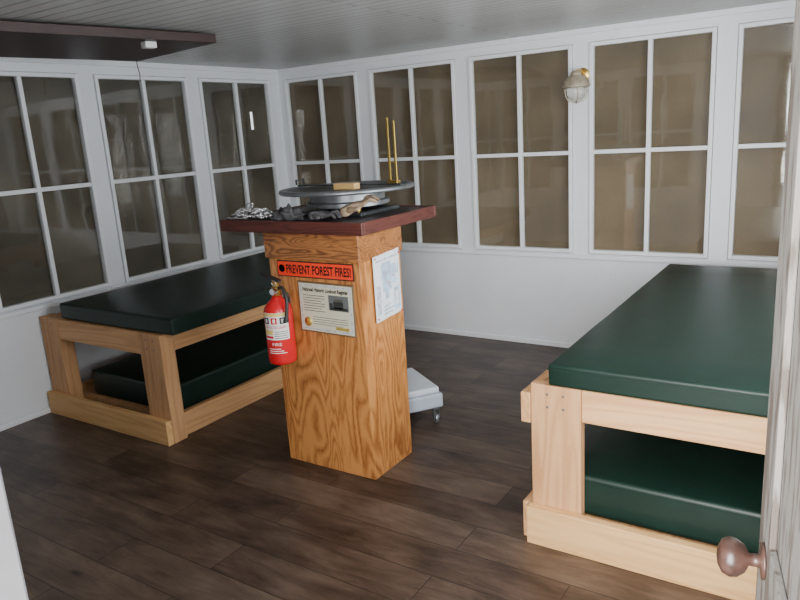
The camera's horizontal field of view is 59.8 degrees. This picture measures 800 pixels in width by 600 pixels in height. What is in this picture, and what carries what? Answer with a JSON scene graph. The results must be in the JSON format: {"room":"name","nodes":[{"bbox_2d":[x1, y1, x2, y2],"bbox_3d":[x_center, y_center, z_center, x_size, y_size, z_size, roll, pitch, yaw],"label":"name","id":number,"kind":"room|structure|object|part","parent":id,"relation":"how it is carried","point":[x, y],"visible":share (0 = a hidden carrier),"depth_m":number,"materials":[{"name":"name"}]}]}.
{"room":"fire lookout cabin","nodes":[
{"label":"fire lookout cabin","id":0,"kind":"room"},
{"bbox_2d":[0,61,289,424],"bbox_3d":[-2.166,-0.393,4.335,0.100,2.132,4.314,5,16,33],"label":"wall","id":1,"kind":"structure","parent":0,"point":[25,378],"depth_m":4.50,"materials":[{"name":"white paint"}]},
{"bbox_2d":[0,407,50,431],"bbox_3d":[-2.054,0.628,4.552,0.012,0.035,4.288,5,16,33],"label":"baseboard","id":2,"kind":"structure","parent":1,"relation":"attached to","point":[29,417],"depth_m":4.21,"materials":[{"name":"white paint"}]},
{"bbox_2d":[0,71,111,312],"bbox_3d":[-2.196,-0.668,4.201,0.072,1.352,0.745,5,16,33],"label":"window","id":3,"kind":"structure","parent":1,"relation":"in","point":[52,243],"depth_m":4.26,"materials":[{"name":"white paint"}]},
{"bbox_2d":[0,249,264,319],"bbox_3d":[-2.093,0.001,4.393,0.022,0.028,4.278,5,16,33],"label":"trim","id":4,"kind":"structure","parent":1,"relation":"attached to","point":[54,303],"depth_m":4.61,"materials":[{"name":"white paint"}]},
{"bbox_2d":[0,57,277,73],"bbox_3d":[-2.182,-1.404,4.053,0.020,0.035,4.280,5,16,33],"label":"trim","id":5,"kind":"structure","parent":1,"relation":"attached to","point":[8,59],"depth_m":4.68,"materials":[{"name":"white paint"}]},
{"bbox_2d":[93,75,209,281],"bbox_3d":[-1.731,-0.866,4.897,0.072,1.352,0.745,5,16,33],"label":"window","id":6,"kind":"structure","parent":1,"relation":"in","point":[146,125],"depth_m":4.90,"materials":[{"name":"white paint"}]},
{"bbox_2d":[197,78,281,258],"bbox_3d":[-1.266,-1.064,5.593,0.072,1.352,0.745,5,16,33],"label":"window","id":7,"kind":"structure","parent":1,"relation":"in","point":[242,160],"depth_m":5.57,"materials":[{"name":"white paint"}]},
{"bbox_2d":[0,329,731,599],"bbox_3d":[-0.623,1.012,2.799,4.600,0.060,6.020,5,16,33],"label":"floor","id":8,"kind":"structure","parent":0,"point":[224,511],"depth_m":3.02,"materials":[{"name":"wood"}]},
{"bbox_2d":[39,304,282,445],"bbox_3d":[-1.184,0.217,4.794,1.121,0.612,2.028,5,16,33],"label":"frame","id":9,"kind":"object","parent":8,"relation":"on","point":[167,423],"visible":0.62,"depth_m":4.00,"materials":[{"name":"brown wood"}]},
{"bbox_3d":[-2.081,0.395,4.295,0.180,0.612,0.090,5,16,33],"label":"post","id":10,"kind":"part","parent":9,"relation":"part of","materials":[{"name":"brown wood"}]},
{"bbox_3d":[-1.598,0.409,5.126,0.038,0.135,1.770,5,16,33],"label":"rail","id":11,"kind":"part","parent":9,"relation":"part of","materials":[{"name":"brown wood"}]},
{"bbox_3d":[-1.713,0.201,3.967,0.759,0.123,0.038,5,16,33],"label":"rail","id":12,"kind":"part","parent":9,"relation":"part of","materials":[{"name":"brown wood"}]},
{"bbox_3d":[-1.707,0.675,4.045,1.121,0.140,0.038,5,16,33],"label":"rail","id":13,"kind":"part","parent":9,"relation":"part of","materials":[{"name":"brown wood"}]},
{"bbox_3d":[-1.291,0.468,3.788,0.180,0.612,0.090,5,16,33],"label":"post","id":14,"kind":"part","parent":9,"relation":"part of","materials":[{"name":"brown wood"}]},
{"bbox_2d":[60,252,271,334],"bbox_3d":[-1.076,-0.124,4.638,1.007,0.104,1.932,5,16,33],"label":"mattress","id":15,"kind":"object","parent":9,"relation":"on","point":[179,303],"visible":0.6,"depth_m":4.05,"materials":[{"name":"green leather"}]},
{"bbox_2d":[91,318,280,408],"bbox_3d":[-1.116,0.331,4.794,0.762,0.169,1.732,5,16,33],"label":"mattress","id":16,"kind":"object","parent":9,"relation":"on","point":[209,367],"visible":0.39,"depth_m":4.27,"materials":[{"name":"green leather"}]},
{"bbox_3d":[-0.770,0.017,4.461,0.038,0.113,1.770,5,16,33],"label":"rail","id":17,"kind":"part","parent":9,"relation":"part of","materials":[{"name":"brown wood"}]},
{"bbox_3d":[-0.740,0.488,4.575,0.038,0.135,1.770,5,16,33],"label":"rail","id":18,"kind":"part","parent":9,"relation":"part of","materials":[{"name":"brown wood"}]},
{"bbox_2d":[220,205,436,479],"bbox_3d":[-0.307,0.165,3.505,0.840,1.212,0.625,5,16,33],"label":"pedestal stand","id":19,"kind":"object","parent":8,"relation":"on","point":[346,399],"visible":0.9,"depth_m":3.24,"materials":[{"name":"brown wood"}]},
{"bbox_2d":[227,203,273,219],"bbox_3d":[-0.708,-0.429,3.329,0.265,0.072,0.172,5,16,33],"label":"metal chain","id":20,"kind":"object","parent":19,"relation":"on","point":[239,214],"visible":0.99,"depth_m":3.29,"materials":[{"name":"silver metal"}]},
{"bbox_2d":[260,272,296,364],"bbox_3d":[-0.562,0.086,3.223,0.134,0.425,0.155,-5,14,-7],"label":"fire extinguisher","id":21,"kind":"object","parent":19,"relation":"attached to","point":[278,312],"visible":1,"depth_m":3.19,"materials":[{"name":"red metal"}]},
{"bbox_3d":[-0.595,-0.083,3.207,0.110,0.087,0.024,5,16,33],"label":"lever handle","id":22,"kind":"part","parent":21,"relation":"part of","materials":[{"name":"black plastic"}]},
{"bbox_2d":[270,203,304,220],"bbox_3d":[-0.517,-0.406,3.183,0.213,0.076,0.090,3,15,24],"label":"rag","id":23,"kind":"object","parent":19,"relation":"on","point":[287,213],"visible":1,"depth_m":3.16,"materials":[{"name":"grey fabric"}]},
{"bbox_2d":[277,260,354,281],"bbox_3d":[-0.389,-0.134,3.145,0.445,0.076,0.004,5,16,33],"label":"warning sign","id":24,"kind":"object","parent":19,"relation":"attached to","point":[303,269],"visible":1,"depth_m":3.13,"materials":[{"name":"red"}]},
{"bbox_2d":[308,209,341,219],"bbox_3d":[-0.332,-0.373,3.051,0.151,0.038,0.098,-2,14,8],"label":"glove","id":25,"kind":"object","parent":19,"relation":"on","point":[320,214],"visible":0.98,"depth_m":3.04,"materials":[{"name":"grey fabric"}]},
{"bbox_2d":[297,280,356,337],"bbox_3d":[-0.333,0.040,3.153,0.322,0.243,0.011,5,16,33],"label":"framed certificate","id":26,"kind":"object","parent":19,"relation":"attached to","point":[327,308],"visible":1,"depth_m":3.14,"materials":[{"name":"beige paper"}]},
{"bbox_2d":[328,295,348,312],"bbox_3d":[-0.275,0.017,3.103,0.113,0.072,0.001,5,16,33],"label":"print","id":27,"kind":"object","parent":26,"relation":"attached to","point":[336,303],"depth_m":3.10},
{"bbox_3d":[-0.257,0.133,3.124,0.075,0.016,0.001,5,16,33],"label":"name plate","id":28,"kind":"part","parent":26,"relation":"part of","materials":[{"name":"gold metal"}]},
{"bbox_2d":[231,206,427,222],"bbox_3d":[-0.343,-0.395,3.369,0.800,0.050,0.585,5,16,33],"label":"countertop","id":29,"kind":"structure","parent":19,"relation":"on","point":[401,209],"depth_m":3.19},
{"bbox_2d":[278,118,414,216],"bbox_3d":[-0.260,-0.631,3.306,0.650,0.426,0.650,5,16,33],"label":"fire finder","id":30,"kind":"object","parent":19,"relation":"on","point":[323,197],"visible":0.76,"depth_m":3.18,"materials":[{"name":"metal"}]},
{"bbox_2d":[333,183,359,189],"bbox_3d":[-0.245,-0.522,3.188,0.120,0.028,0.045,5,16,33],"label":"wood block","id":31,"kind":"object","parent":30,"relation":"on","point":[337,186],"visible":1,"depth_m":3.17,"materials":[{"name":"beige wood"}]},
{"bbox_3d":[-0.248,-0.433,3.354,0.380,0.018,0.320,5,16,33],"label":"plate","id":32,"kind":"part","parent":30,"relation":"part of","materials":[{"name":"paint"}]},
{"bbox_2d":[339,194,379,216],"bbox_3d":[-0.169,-0.400,2.943,0.173,0.088,0.116,-7,14,-13],"label":"glove","id":33,"kind":"object","parent":19,"relation":"on","point":[348,209],"visible":1,"depth_m":2.93,"materials":[{"name":"beige leather"}]},
{"bbox_2d":[372,247,402,322],"bbox_3d":[-0.052,-0.070,3.172,0.010,0.312,0.210,5,16,33],"label":"map","id":34,"kind":"object","parent":19,"relation":"attached to","point":[386,271],"visible":1,"depth_m":3.17,"materials":[{"name":"paper"}]},
{"bbox_2d":[375,253,399,315],"bbox_3d":[-0.054,-0.068,3.172,0.004,0.267,0.183,5,16,33],"label":"print","id":35,"kind":"object","parent":34,"relation":"attached to","point":[387,271],"depth_m":3.17,"materials":[{"name":"paper"}]},
{"bbox_2d":[407,368,442,422],"bbox_3d":[0.007,0.560,3.912,0.340,0.214,0.400,-9,15,-21],"label":"wheeled dolly","id":36,"kind":"object","parent":8,"relation":"on","point":[424,394],"visible":0.48,"depth_m":3.77,"materials":[{"name":"grey plastic"}]},
{"bbox_2d":[521,370,766,599],"bbox_3d":[1.468,0.440,3.118,1.162,0.642,1.978,5,16,33],"label":"frame","id":37,"kind":"object","parent":8,"relation":"on","point":[555,518],"visible":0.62,"depth_m":2.47,"materials":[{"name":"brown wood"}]},
{"bbox_3d":[1.011,0.635,3.478,0.038,0.150,1.902,5,16,33],"label":"rail","id":38,"kind":"part","parent":37,"relation":"part of","materials":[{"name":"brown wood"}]},
{"bbox_3d":[0.983,0.182,3.369,0.038,0.120,1.902,5,16,33],"label":"rail","id":39,"kind":"part","parent":37,"relation":"part of","materials":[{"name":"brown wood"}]},
{"bbox_3d":[0.592,0.619,2.608,0.190,0.642,0.045,5,16,33],"label":"post","id":40,"kind":"part","parent":37,"relation":"part of","materials":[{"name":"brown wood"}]},
{"bbox_3d":[0.971,0.901,2.382,1.132,0.155,0.038,5,16,33],"label":"rail","id":41,"kind":"part","parent":37,"relation":"part of","materials":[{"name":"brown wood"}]},
{"bbox_2d":[547,264,776,417],"bbox_3d":[1.498,0.086,2.991,1.072,0.096,1.912,5,16,33],"label":"mattress","id":42,"kind":"object","parent":37,"relation":"on","point":[700,336],"visible":0.97,"depth_m":2.59,"materials":[{"name":"green leather"}]},
{"bbox_2d":[584,424,764,552],"bbox_3d":[1.468,0.552,3.133,1.002,0.174,1.770,5,16,33],"label":"mattress","id":43,"kind":"object","parent":37,"relation":"on","point":[704,493],"visible":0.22,"depth_m":2.53,"materials":[{"name":"green leather"}]},
{"bbox_3d":[0.951,0.404,2.307,0.700,0.123,0.038,5,16,33],"label":"rail","id":44,"kind":"part","parent":37,"relation":"part of","materials":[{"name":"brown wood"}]},
{"bbox_2d":[0,0,786,69],"bbox_3d":[-0.358,-1.285,2.882,4.600,0.060,4.540,5,16,33],"label":"ceiling","id":45,"kind":"structure","parent":0,"point":[259,34],"depth_m":3.63,"materials":[{"name":"paint"}]},
{"bbox_2d":[0,20,215,81],"bbox_3d":[-1.767,-1.192,3.373,0.840,0.177,1.500,9,18,42],"label":"ceiling panel","id":46,"kind":"object","parent":45,"relation":"attached to","point":[18,39],"visible":1,"depth_m":3.39,"materials":[{"name":"red wood"}]},
{"bbox_2d":[278,7,794,343],"bbox_3d":[0.898,-0.729,4.920,4.360,2.132,0.100,5,16,33],"label":"wall","id":47,"kind":"structure","parent":0,"point":[538,298],"depth_m":4.94,"materials":[{"name":"white paint"}]},
{"bbox_2d":[283,72,364,205],"bbox_3d":[-0.597,-1.149,5.767,0.745,1.352,0.072,5,16,33],"label":"window","id":48,"kind":"structure","parent":47,"relation":"in","point":[323,113],"depth_m":5.73,"materials":[{"name":"white paint"}]},
{"bbox_2d":[368,59,461,247],"bbox_3d":[0.125,-1.082,5.304,0.745,1.352,0.072,5,16,33],"label":"window","id":49,"kind":"structure","parent":47,"relation":"in","point":[420,99],"depth_m":5.28,"materials":[{"name":"white paint"}]},
{"bbox_2d":[404,324,572,347],"bbox_3d":[0.932,0.301,5.122,4.360,0.035,0.012,5,16,33],"label":"baseboard","id":50,"kind":"structure","parent":47,"relation":"attached to","point":[411,327],"depth_m":5.27,"materials":[{"name":"white paint"}]},
{"bbox_2d":[468,45,572,252],"bbox_3d":[0.846,-1.016,4.841,0.745,1.352,0.072,5,16,33],"label":"window","id":51,"kind":"structure","parent":47,"relation":"in","point":[521,115],"depth_m":4.85,"materials":[{"name":"white paint"}]},
{"bbox_2d":[277,0,795,73],"bbox_3d":[0.801,-1.732,4.625,4.360,0.035,0.020,5,16,33],"label":"trim","id":52,"kind":"structure","parent":47,"relation":"attached to","point":[789,3],"depth_m":4.46,"materials":[{"name":"white paint"}]},
{"bbox_2d":[562,68,589,102],"bbox_3d":[1.121,-1.357,4.398,0.170,0.221,0.214,5,16,33],"label":"wall lantern","id":53,"kind":"object","parent":47,"relation":"attached to","point":[575,85],"visible":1,"depth_m":4.34,"materials":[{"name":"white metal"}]},
{"bbox_2d":[566,87,585,101],"bbox_3d":[1.112,-1.296,4.393,0.122,0.084,0.122,5,16,33],"label":"glass jar","id":54,"kind":"object","parent":53,"relation":"on","point":[575,94],"depth_m":4.35,"materials":[{"name":"glass"}]},
{"bbox_3d":[1.171,-1.444,4.463,0.090,0.090,0.014,5,16,33],"label":"wall plate","id":55,"kind":"part","parent":53,"relation":"part of","materials":[{"name":"gold metal"}]},
{"bbox_2d":[399,247,777,267],"bbox_3d":[0.889,-0.327,4.965,4.360,0.028,0.022,5,16,33],"label":"trim","id":56,"kind":"structure","parent":47,"relation":"attached to","point":[508,253],"depth_m":4.65,"materials":[{"name":"white paint"}]},
{"bbox_2d":[589,27,717,257],"bbox_3d":[1.568,-0.949,4.378,0.745,1.352,0.072,5,16,33],"label":"window","id":57,"kind":"structure","parent":47,"relation":"in","point":[652,97],"depth_m":4.38,"materials":[{"name":"white paint"}]},
{"bbox_2d":[728,17,793,260],"bbox_3d":[2.290,-0.883,3.915,0.745,1.352,0.072,5,16,33],"label":"window","id":58,"kind":"structure","parent":47,"relation":"in","point":[764,60],"depth_m":4.05,"materials":[{"name":"white paint"}]},
{"bbox_3d":[-1.480,0.285,1.360,4.360,2.132,0.100,5,16,33],"label":"wall","id":59,"kind":"structure","parent":0,"visible":0},
{"bbox_2d":[0,468,28,599],"bbox_3d":[-0.452,0.393,0.716,0.095,2.100,0.120,5,16,33],"label":"trim","id":60,"kind":"structure","parent":59,"relation":"attached to","point":[12,582],"depth_m":0.70,"materials":[{"name":"grey paint"}]},
{"bbox_2d":[716,0,799,599],"bbox_3d":[0.398,0.389,0.700,0.114,1.990,0.796,2,15,22],"label":"door","id":61,"kind":"structure","parent":59,"relation":"in","point":[777,560],"depth_m":0.90,"materials":[{"name":"paint"}]},
{"bbox_3d":[0.496,0.377,1.016,0.063,0.057,0.057,2,15,22],"label":"knob","id":62,"kind":"part","parent":61,"relation":"part of","materials":[{"name":"brown metal"}]}
]}

